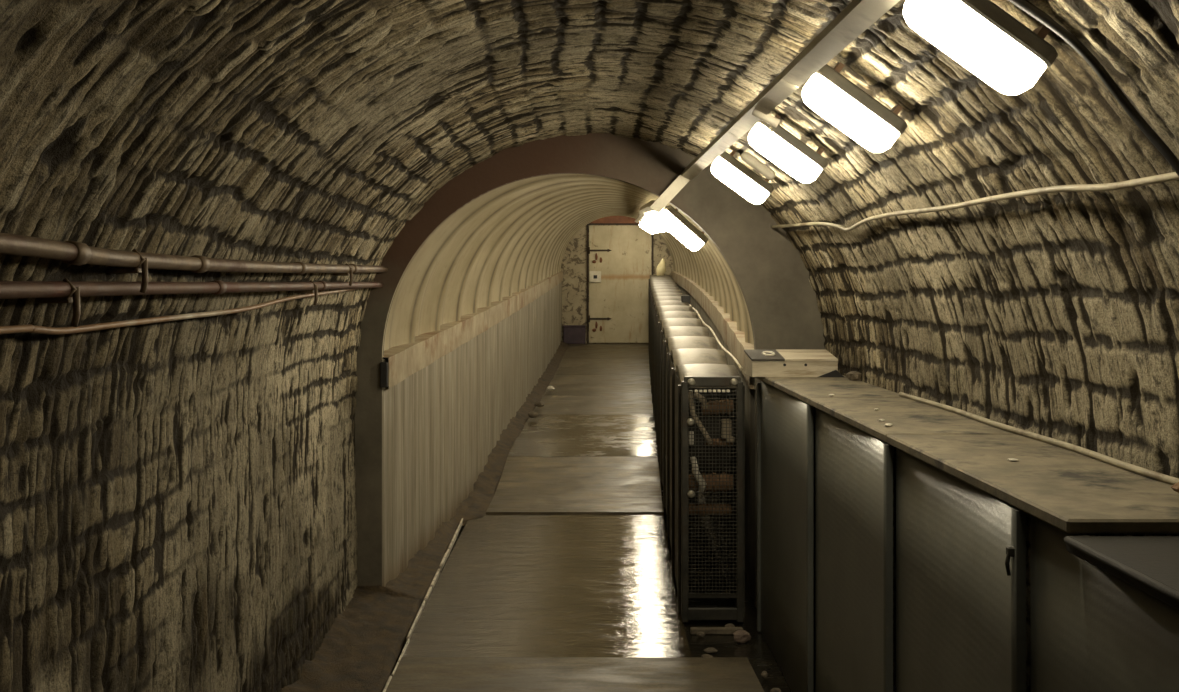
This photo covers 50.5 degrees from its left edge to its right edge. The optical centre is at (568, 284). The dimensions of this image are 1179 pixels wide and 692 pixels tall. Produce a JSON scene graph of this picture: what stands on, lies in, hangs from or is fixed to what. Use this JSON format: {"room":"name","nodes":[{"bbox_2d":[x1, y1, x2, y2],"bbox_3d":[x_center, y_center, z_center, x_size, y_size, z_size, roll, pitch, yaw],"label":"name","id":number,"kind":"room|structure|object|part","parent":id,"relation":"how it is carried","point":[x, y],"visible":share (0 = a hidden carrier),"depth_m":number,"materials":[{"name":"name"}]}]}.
{"room":"underground passage","nodes":[
{"label":"underground passage","id":0,"kind":"room"},
{"bbox_2d":[0,368,357,691],"bbox_3d":[-1.142,1.060,2.340,0.057,1.240,8.681,0,0,0],"label":"wall","id":1,"kind":"structure","parent":0,"point":[221,555],"depth_m":3.81,"materials":[{"name":"brick"}]},
{"bbox_2d":[382,282,561,586],"bbox_3d":[-0.519,0.783,14.477,0.124,2.034,15.625,0,0,3],"label":"wall","id":2,"kind":"structure","parent":0,"point":[441,424],"depth_m":8.65,"materials":[{"name":"beige metal"}]},
{"bbox_2d":[383,518,462,691],"bbox_3d":[-0.762,1.683,5.165,0.020,0.033,7.930,0,0,0],"label":"trim","id":3,"kind":"structure","parent":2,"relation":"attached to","point":[449,549],"depth_m":6.69,"materials":[{"name":"grey metal"}]},
{"bbox_2d":[383,271,562,388],"bbox_3d":[-0.558,0.155,14.472,0.246,0.809,15.601,0,0,3],"label":"trim","id":4,"kind":"structure","parent":2,"relation":"attached to","point":[405,360],"depth_m":8.80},
{"bbox_2d":[386,514,763,691],"bbox_3d":[0.050,1.722,3.584,1.620,0.096,11.168,0,0,0],"label":"floor","id":5,"kind":"structure","parent":0,"point":[510,585],"depth_m":6.32,"materials":[{"name":"concrete"}]},
{"bbox_2d":[486,456,663,519],"bbox_3d":[0.087,1.631,10.074,1.394,0.253,1.788,0,0,0],"label":"floor","id":6,"kind":"structure","parent":0,"point":[527,484],"depth_m":10.04,"materials":[{"name":"metal"}]},
{"bbox_2d":[508,415,657,455],"bbox_3d":[0.181,1.485,12.124,1.442,0.216,2.288,0,0,0],"label":"floor","id":7,"kind":"structure","parent":0,"point":[542,435],"depth_m":11.80,"materials":[{"name":"concrete"}]},
{"bbox_2d":[528,412,537,417],"bbox_3d":[-0.372,1.339,12.880,0.118,0.069,0.082,0,0,22],"label":"lump","id":8,"kind":"object","parent":7,"relation":"on","point":[530,414],"visible":1,"depth_m":12.85,"materials":[{"name":"stone"}]},
{"bbox_2d":[0,0,1178,503],"bbox_3d":[0.432,-0.428,10.198,3.178,1.737,24.396,0,0,0],"label":"ceiling","id":9,"kind":"structure","parent":0,"point":[288,131],"depth_m":3.48,"materials":[{"name":"stone"}]},
{"bbox_2d":[0,288,362,334],"bbox_3d":[-1.048,0.047,3.930,0.027,0.113,5.460,0,0,0],"label":"cable","id":10,"kind":"object","parent":9,"relation":"attached to","point":[93,327],"visible":0.94,"depth_m":3.05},
{"bbox_2d":[0,278,382,326],"bbox_3d":[-1.048,0.033,3.830,0.128,0.104,5.660,0,0,0],"label":"pipe","id":11,"kind":"object","parent":9,"relation":"attached to","point":[65,291],"visible":0.98,"depth_m":2.89,"materials":[{"name":"metal"}]},
{"bbox_2d":[0,232,387,292],"bbox_3d":[-1.026,-0.042,3.830,0.132,0.122,5.660,0,0,0],"label":"pipe","id":12,"kind":"object","parent":9,"relation":"attached to","point":[69,252],"visible":0.98,"depth_m":2.85,"materials":[{"name":"metal"}]},
{"bbox_2d":[644,214,661,231],"bbox_3d":[1.137,-0.830,16.680,0.320,0.252,0.092,0,0,0],"label":"lamp","id":13,"kind":"object","parent":9,"relation":"attached to","point":[644,214],"visible":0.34,"depth_m":16.65,"materials":[{"name":"white plastic"}]},
{"bbox_2d":[645,212,663,231],"bbox_3d":[1.072,-0.780,15.380,0.320,0.252,0.092,0,0,0],"label":"lamp","id":14,"kind":"object","parent":9,"relation":"attached to","point":[645,212],"visible":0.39,"depth_m":15.35,"materials":[{"name":"white plastic"}]},
{"bbox_2d":[646,212,666,231],"bbox_3d":[1.007,-0.731,14.180,0.320,0.252,0.092,0,0,0],"label":"lamp","id":15,"kind":"object","parent":9,"relation":"attached to","point":[646,212],"visible":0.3,"depth_m":14.16,"materials":[{"name":"white plastic"}]},
{"bbox_2d":[648,211,667,231],"bbox_3d":[0.893,-0.632,12.030,0.317,0.256,0.092,0,0,0],"label":"lamp","id":16,"kind":"object","parent":9,"relation":"attached to","point":[649,214],"visible":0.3,"depth_m":12.01,"materials":[{"name":"white plastic"}]},
{"bbox_2d":[711,150,773,203],"bbox_3d":[0.788,-0.505,5.770,0.311,0.264,0.092,0,0,0],"label":"lamp","id":17,"kind":"object","parent":9,"relation":"attached to","point":[726,168],"visible":0.85,"depth_m":5.73,"materials":[{"name":"white plastic"}]},
{"bbox_2d":[740,152,775,179],"bbox_3d":[0.809,-0.511,5.350,0.152,0.119,0.044,0,0,0],"label":"tube","id":18,"kind":"object","parent":9,"relation":"attached to","point":[746,157],"visible":1,"depth_m":5.33,"materials":[{"name":"white glass"}]},
{"bbox_2d":[635,0,899,222],"bbox_3d":[0.729,-0.747,11.095,0.383,0.727,20.185,0,0,1],"label":"rail","id":19,"kind":"object","parent":9,"relation":"attached to","point":[859,15],"visible":1,"depth_m":3.45,"materials":[{"name":"grey metal"}]},
{"bbox_2d":[639,220,653,233],"bbox_3d":[1.321,-0.989,21.180,0.320,0.252,0.092,0,0,0],"label":"lamp","id":20,"kind":"object","parent":19,"relation":"attached to","point":[640,225],"visible":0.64,"depth_m":21.14,"materials":[{"name":"white plastic"}]},
{"bbox_2d":[641,218,656,232],"bbox_3d":[1.267,-0.939,19.680,0.320,0.252,0.092,0,0,0],"label":"lamp","id":21,"kind":"object","parent":19,"relation":"attached to","point":[642,224],"visible":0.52,"depth_m":19.64,"materials":[{"name":"white plastic"}]},
{"bbox_2d":[643,216,658,232],"bbox_3d":[1.201,-0.882,18.080,0.320,0.252,0.092,0,0,0],"label":"lamp","id":22,"kind":"object","parent":19,"relation":"attached to","point":[644,223],"visible":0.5,"depth_m":18.05,"materials":[{"name":"white plastic"}]},
{"bbox_2d":[657,205,697,228],"bbox_3d":[0.697,-0.394,8.030,0.298,0.279,0.092,0,0,0],"label":"lamp","id":23,"kind":"object","parent":19,"relation":"attached to","point":[663,210],"visible":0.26,"depth_m":8.00,"materials":[{"name":"white plastic"}]},
{"bbox_2d":[657,210,663,225],"bbox_3d":[0.695,-0.369,8.030,0.258,0.230,0.088,0,0,0],"label":"diffuser","id":24,"kind":"object","parent":23,"relation":"attached to","point":[662,211],"depth_m":8.00,"materials":[{"name":"white plastic"}]},
{"bbox_2d":[659,205,707,250],"bbox_3d":[0.645,-0.336,7.130,0.293,0.284,0.092,0,0,0],"label":"lamp","id":25,"kind":"object","parent":19,"relation":"attached to","point":[671,219],"visible":0.92,"depth_m":7.09,"materials":[{"name":"white plastic"}]},
{"bbox_2d":[752,109,779,126],"bbox_3d":[0.643,-0.547,4.080,0.092,0.066,0.028,0,0,0],"label":"joint","id":26,"kind":"object","parent":19,"relation":"attached to","point":[768,118],"visible":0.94,"depth_m":4.07,"materials":[{"name":"beige metal"}]},
{"bbox_2d":[748,114,828,182],"bbox_3d":[0.788,-0.505,4.570,0.311,0.264,0.092,0,0,0],"label":"lamp","id":27,"kind":"object","parent":9,"relation":"attached to","point":[792,155],"visible":0.79,"depth_m":4.53,"materials":[{"name":"white plastic"}]},
{"bbox_2d":[802,62,907,152],"bbox_3d":[0.788,-0.505,3.510,0.311,0.264,0.092,0,0,0],"label":"lamp","id":28,"kind":"object","parent":9,"relation":"attached to","point":[828,93],"visible":0.83,"depth_m":3.47,"materials":[{"name":"white plastic"}]},
{"bbox_2d":[771,172,1178,231],"bbox_3d":[1.136,-0.259,4.480,0.052,0.118,4.361,0,0,-1],"label":"cable","id":29,"kind":"object","parent":9,"relation":"attached to","point":[1171,176],"visible":1,"depth_m":3.14,"materials":[{"name":"beige plastic"}]},
{"bbox_2d":[903,0,1057,94],"bbox_3d":[0.788,-0.505,2.440,0.311,0.264,0.092,0,0,0],"label":"lamp","id":30,"kind":"object","parent":9,"relation":"attached to","point":[1010,57],"visible":0.99,"depth_m":2.40,"materials":[{"name":"white plastic"}]},
{"bbox_2d":[1008,0,1178,175],"bbox_3d":[0.869,-0.423,2.360,0.672,0.587,0.042,0,0,0],"label":"cable","id":31,"kind":"object","parent":9,"relation":"attached to","point":[1023,5],"visible":1,"depth_m":2.35,"materials":[{"name":"black plastic"}]},
{"bbox_2d":[354,133,824,607],"bbox_3d":[0.118,0.425,6.710,2.740,2.710,0.060,0,0,0],"label":"frame","id":32,"kind":"structure","parent":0,"point":[772,277],"depth_m":6.68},
{"bbox_2d":[380,362,387,386],"bbox_3d":[-0.987,0.478,6.667,0.038,0.133,0.034,0,0,0],"label":"bracket","id":33,"kind":"object","parent":32,"relation":"attached to","point":[383,365],"visible":1,"depth_m":6.65,"materials":[{"name":"black metal"}]},
{"bbox_2d":[533,395,653,414],"bbox_3d":[0.293,1.389,14.074,1.390,0.155,1.588,0,0,0],"label":"floor","id":34,"kind":"structure","parent":0,"point":[553,404],"depth_m":13.97,"materials":[{"name":"metal"}]},
{"bbox_2d":[534,402,543,406],"bbox_3d":[-0.325,1.308,13.677,0.114,0.062,0.086,0,0,0],"label":"lump","id":35,"kind":"object","parent":34,"relation":"on","point":[538,404],"visible":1,"depth_m":13.66,"materials":[{"name":"stone"}]},
{"bbox_2d":[544,375,651,394],"bbox_3d":[0.400,1.313,15.974,1.424,0.175,2.188,0,0,0],"label":"floor","id":36,"kind":"structure","parent":0,"point":[563,384],"depth_m":15.83,"materials":[{"name":"concrete"}]},
{"bbox_2d":[547,386,554,390],"bbox_3d":[-0.218,1.248,15.083,0.104,0.069,0.114,0,0,0],"label":"lump","id":37,"kind":"object","parent":36,"relation":"on","point":[550,388],"visible":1,"depth_m":15.04,"materials":[{"name":"beige stone"}]},
{"bbox_2d":[555,358,649,374],"bbox_3d":[0.526,1.227,18.274,1.455,0.176,2.388,0,0,0],"label":"floor","id":38,"kind":"structure","parent":0,"point":[568,366],"depth_m":18.17,"materials":[{"name":"concrete"}]},
{"bbox_2d":[563,344,648,357],"bbox_3d":[0.665,1.137,20.874,1.525,0.182,2.788,0,0,0],"label":"floor","id":39,"kind":"structure","parent":0,"point":[573,350],"depth_m":20.65,"materials":[{"name":"concrete"}]},
{"bbox_2d":[561,225,673,343],"bbox_3d":[0.859,-0.049,22.280,2.120,2.490,0.001,0,0,0],"label":"wall","id":40,"kind":"structure","parent":0,"point":[574,260],"depth_m":22.28,"materials":[{"name":"beige paint"}]},
{"bbox_2d":[563,325,585,343],"bbox_3d":[0.095,0.881,22.218,0.410,0.330,0.116,0,0,0],"label":"baseboard","id":41,"kind":"structure","parent":40,"relation":"attached to","point":[572,334],"depth_m":22.17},
{"bbox_2d":[590,216,640,222],"bbox_3d":[0.910,-1.169,22.254,1.230,0.140,0.048,0,0,0],"label":"trim","id":42,"kind":"structure","parent":40,"relation":"attached to","point":[610,219],"depth_m":22.23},
{"bbox_2d":[587,223,653,342],"bbox_3d":[0.910,-0.029,22.231,1.190,2.140,0.094,0,0,0],"label":"door","id":43,"kind":"structure","parent":40,"relation":"in","point":[619,256],"depth_m":22.24,"materials":[{"name":"beige"}]},
{"bbox_2d":[393,445,895,691],"bbox_3d":[0.265,1.408,10.141,2.798,0.634,24.331,0,0,1],"label":"floor","id":44,"kind":"structure","parent":0,"point":[757,650],"depth_m":6.37,"materials":[{"name":"concrete"}]},
{"bbox_2d":[281,341,568,691],"bbox_3d":[-0.700,1.343,10.894,0.630,0.735,22.807,0,0,2],"label":"dirt","id":45,"kind":"object","parent":44,"relation":"on","point":[362,647],"visible":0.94,"depth_m":6.32,"materials":[{"name":"brown soil"}]},
{"bbox_2d":[649,275,744,621],"bbox_3d":[1.148,0.764,14.283,0.410,1.893,15.985,0,0,3],"label":"metal rack","id":46,"kind":"object","parent":44,"relation":"on","point":[698,398],"visible":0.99,"depth_m":6.49,"materials":[{"name":"metal"}]},
{"bbox_3d":[1.174,0.625,18.020,0.078,1.221,0.848,0,0,0],"label":"panel","id":47,"kind":"part","parent":46,"relation":"part of","materials":[{"name":"metal"}]},
{"bbox_3d":[1.074,0.690,16.300,0.030,1.223,0.851,0,0,3],"label":"panel","id":48,"kind":"part","parent":46,"relation":"part of","materials":[{"name":"metal"}]},
{"bbox_3d":[1.026,0.723,15.440,0.030,1.224,0.851,0,0,3],"label":"panel","id":49,"kind":"part","parent":46,"relation":"part of","materials":[{"name":"metal"}]},
{"bbox_3d":[0.978,0.757,14.580,0.030,1.224,0.851,0,0,3],"label":"panel","id":50,"kind":"part","parent":46,"relation":"part of","materials":[{"name":"metal"}]},
{"bbox_3d":[0.932,0.793,13.720,0.030,1.225,0.851,0,0,3],"label":"panel","id":51,"kind":"part","parent":46,"relation":"part of","materials":[{"name":"metal"}]},
{"bbox_3d":[0.886,0.829,12.860,0.029,1.226,0.851,0,0,3],"label":"panel","id":52,"kind":"part","parent":46,"relation":"part of","materials":[{"name":"metal"}]},
{"bbox_3d":[0.842,0.866,12.000,0.029,1.227,0.851,0,0,3],"label":"panel","id":53,"kind":"part","parent":46,"relation":"part of","materials":[{"name":"metal"}]},
{"bbox_3d":[0.798,0.904,11.140,0.029,1.228,0.851,0,0,3],"label":"panel","id":54,"kind":"part","parent":46,"relation":"part of","materials":[{"name":"metal"}]},
{"bbox_2d":[656,259,665,275],"bbox_3d":[1.584,-0.295,21.530,0.162,0.320,0.125,0,0,0],"label":"plastic bag","id":55,"kind":"object","parent":46,"relation":"on","point":[660,270],"visible":0.93,"depth_m":21.48,"materials":[{"name":"beige plastic"}]},
{"bbox_3d":[0.755,0.943,10.280,0.029,1.229,0.850,0,0,3],"label":"panel","id":56,"kind":"part","parent":46,"relation":"part of","materials":[{"name":"metal"}]},
{"bbox_3d":[0.713,0.983,9.420,0.029,1.230,0.850,0,0,3],"label":"panel","id":57,"kind":"part","parent":46,"relation":"part of","materials":[{"name":"metal"}]},
{"bbox_3d":[0.672,1.023,8.560,0.029,1.230,0.850,0,0,3],"label":"panel","id":58,"kind":"part","parent":46,"relation":"part of","materials":[{"name":"metal"}]},
{"bbox_3d":[0.632,1.065,7.700,0.029,1.231,0.850,0,0,3],"label":"panel","id":59,"kind":"part","parent":46,"relation":"part of","materials":[{"name":"metal"}]},
{"bbox_3d":[0.593,1.101,6.840,0.029,1.219,0.850,0,0,3],"label":"panel","id":60,"kind":"part","parent":46,"relation":"part of","materials":[{"name":"metal"}]},
{"bbox_2d":[681,295,693,311],"bbox_3d":[1.206,0.214,12.704,0.103,0.212,0.264,0,0,-9],"label":"switch box","id":61,"kind":"object","parent":46,"relation":"on","point":[684,298],"visible":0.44,"depth_m":12.73,"materials":[{"name":"black plastic"}]},
{"bbox_3d":[1.018,0.983,9.420,0.029,1.230,0.849,0,0,2],"label":"panel","id":62,"kind":"part","parent":46,"relation":"part of","materials":[{"name":"metal"}]},
{"bbox_3d":[0.977,1.023,8.560,0.029,1.230,0.849,0,0,2],"label":"panel","id":63,"kind":"part","parent":46,"relation":"part of","materials":[{"name":"metal"}]},
{"bbox_3d":[0.728,1.087,6.355,0.313,1.245,0.050,0,0,0],"label":"frame","id":64,"kind":"part","parent":46,"relation":"part of","materials":[{"name":"metal"}]},
{"bbox_2d":[689,304,742,370],"bbox_3d":[1.072,0.329,9.655,0.023,0.273,5.758,0,0,3],"label":"power cable","id":65,"kind":"object","parent":46,"relation":"on","point":[694,309],"visible":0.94,"depth_m":8.35,"materials":[{"name":"white rubber"}]},
{"bbox_3d":[0.937,1.065,7.700,0.029,1.231,0.849,0,0,2],"label":"panel","id":66,"kind":"part","parent":46,"relation":"part of","materials":[{"name":"metal"}]},
{"bbox_3d":[0.898,1.101,6.840,0.029,1.219,0.849,0,0,2],"label":"panel","id":67,"kind":"part","parent":46,"relation":"part of","materials":[{"name":"metal"}]},
{"bbox_2d":[696,632,704,636],"bbox_3d":[0.646,1.711,6.119,0.044,0.026,0.028,0,0,0],"label":"rubble stone","id":68,"kind":"object","parent":44,"relation":"on","point":[699,634],"visible":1,"depth_m":6.11,"materials":[{"name":"stone"}]},
{"bbox_2d":[704,647,716,652],"bbox_3d":[0.662,1.712,5.862,0.067,0.024,0.043,0,0,0],"label":"rubble stone","id":69,"kind":"object","parent":44,"relation":"on","point":[707,650],"visible":1,"depth_m":5.85,"materials":[{"name":"brown stone"}]},
{"bbox_2d":[690,627,742,634],"bbox_3d":[0.730,1.710,6.180,0.260,0.029,0.040,0,0,0],"label":"scrap","id":70,"kind":"object","parent":44,"relation":"on","point":[693,630],"visible":0.78,"depth_m":6.16,"materials":[{"name":"wood"}]},
{"bbox_2d":[733,630,750,642],"bbox_3d":[0.830,1.693,6.021,0.090,0.061,0.057,0,0,-17],"label":"rubble stone","id":71,"kind":"object","parent":44,"relation":"on","point":[740,636],"visible":1,"depth_m":6.00,"materials":[{"name":"stone"}]},
{"bbox_2d":[761,671,767,676],"bbox_3d":[0.852,1.696,5.450,0.033,0.028,0.040,0,0,0],"label":"rubble stone","id":72,"kind":"object","parent":44,"relation":"on","point":[764,673],"visible":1,"depth_m":5.44,"materials":[{"name":"beige stone"}]},
{"bbox_2d":[770,688,780,691],"bbox_3d":[0.860,1.693,5.201,0.051,0.034,0.034,0,0,0],"label":"rubble stone","id":73,"kind":"object","parent":44,"relation":"on","point":[773,689],"visible":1,"depth_m":5.19,"materials":[{"name":"beige stone"}]},
{"bbox_2d":[756,375,1178,691],"bbox_3d":[1.121,1.079,3.260,0.425,1.283,5.920,0,0,0],"label":"cabinet","id":74,"kind":"object","parent":44,"relation":"on","point":[1104,610],"visible":0.98,"depth_m":3.22,"materials":[{"name":"metal"}]},
{"bbox_3d":[1.117,1.103,6.210,0.365,1.235,0.020,0,0,0],"label":"panel","id":75,"kind":"part","parent":74,"relation":"part of","materials":[{"name":"grey metal"}]},
{"bbox_3d":[0.952,1.093,5.515,0.027,1.253,1.363,0,0,1],"label":"panel","id":76,"kind":"part","parent":74,"relation":"part of","materials":[{"name":"grey metal"}]},
{"bbox_2d":[744,350,843,376],"bbox_3d":[1.087,0.379,6.058,0.437,0.117,0.284,0,0,0],"label":"wooden box","id":77,"kind":"object","parent":74,"relation":"on","point":[757,363],"visible":1,"depth_m":5.93,"materials":[{"name":"beige wood"}]},
{"bbox_3d":[0.946,0.341,6.063,0.155,0.041,0.274,0,0,0],"label":"lid","id":78,"kind":"part","parent":77,"relation":"part of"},
{"bbox_3d":[1.151,0.341,6.063,0.249,0.041,0.274,0,0,0],"label":"lid","id":79,"kind":"part","parent":77,"relation":"part of","materials":[{"name":"beige wood"}]},
{"bbox_3d":[1.147,1.690,3.249,0.305,0.060,5.898,0,0,0],"label":"rail","id":80,"kind":"part","parent":74,"relation":"part of","materials":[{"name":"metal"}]},
{"bbox_3d":[1.131,0.451,5.545,0.404,0.028,1.350,0,0,0],"label":"lid","id":81,"kind":"part","parent":74,"relation":"part of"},
{"bbox_2d":[846,371,860,380],"bbox_3d":[1.298,0.415,5.702,0.054,0.043,0.071,0,0,-38],"label":"rubble","id":82,"kind":"object","parent":74,"relation":"on","point":[853,375],"depth_m":5.68,"materials":[{"name":"stone"}]},
{"bbox_3d":[0.952,1.093,4.235,0.027,1.253,1.183,0,0,1],"label":"panel","id":83,"kind":"part","parent":74,"relation":"part of","materials":[{"name":"grey metal"}]},
{"bbox_3d":[1.131,0.451,4.265,0.404,0.028,1.190,0,0,0],"label":"lid","id":84,"kind":"part","parent":74,"relation":"part of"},
{"bbox_3d":[0.952,1.093,3.110,0.027,1.253,1.053,0,0,1],"label":"panel","id":85,"kind":"part","parent":74,"relation":"part of","materials":[{"name":"grey metal"}]},
{"bbox_3d":[1.131,0.451,2.995,0.404,0.028,1.330,0,0,0],"label":"lid","id":86,"kind":"part","parent":74,"relation":"part of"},
{"bbox_2d":[899,392,1178,484],"bbox_3d":[1.316,0.428,3.725,0.032,0.018,2.351,0,0,0],"label":"loose cable","id":87,"kind":"object","parent":74,"relation":"on","point":[1161,477],"visible":0.99,"depth_m":3.37,"materials":[{"name":"beige plastic"}]},
{"bbox_3d":[0.952,1.093,2.040,0.027,1.253,1.073,0,0,1],"label":"panel","id":88,"kind":"part","parent":74,"relation":"part of","materials":[{"name":"grey metal"}]},
{"bbox_3d":[1.123,0.479,1.840,0.419,0.031,0.960,0,0,0],"label":"lid","id":89,"kind":"part","parent":74,"relation":"part of","materials":[{"name":"grey metal"}]},
{"bbox_2d":[1171,482,1178,492],"bbox_3d":[1.282,0.421,2.604,0.062,0.030,0.057,0,0,0],"label":"rubble","id":90,"kind":"object","parent":74,"relation":"on","point":[1175,487],"visible":1,"depth_m":2.59,"materials":[{"name":"brown stone"}]},
{"bbox_2d":[676,284,755,606],"bbox_3d":[1.479,0.783,14.477,0.123,2.034,15.622,0,0,3],"label":"wall","id":91,"kind":"structure","parent":0,"point":[750,394],"depth_m":6.99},
{"bbox_2d":[671,271,753,388],"bbox_3d":[1.514,0.155,14.472,0.244,0.809,15.600,0,0,3],"label":"trim","id":92,"kind":"structure","parent":91,"relation":"attached to","point":[735,339],"depth_m":10.00,"materials":[{"name":"beige wood"}]},
{"bbox_2d":[839,372,1178,691],"bbox_3d":[1.376,1.060,2.340,0.066,1.240,8.681,0,0,0],"label":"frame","id":93,"kind":"structure","parent":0,"point":[841,373],"depth_m":3.77,"materials":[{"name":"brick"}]}
]}

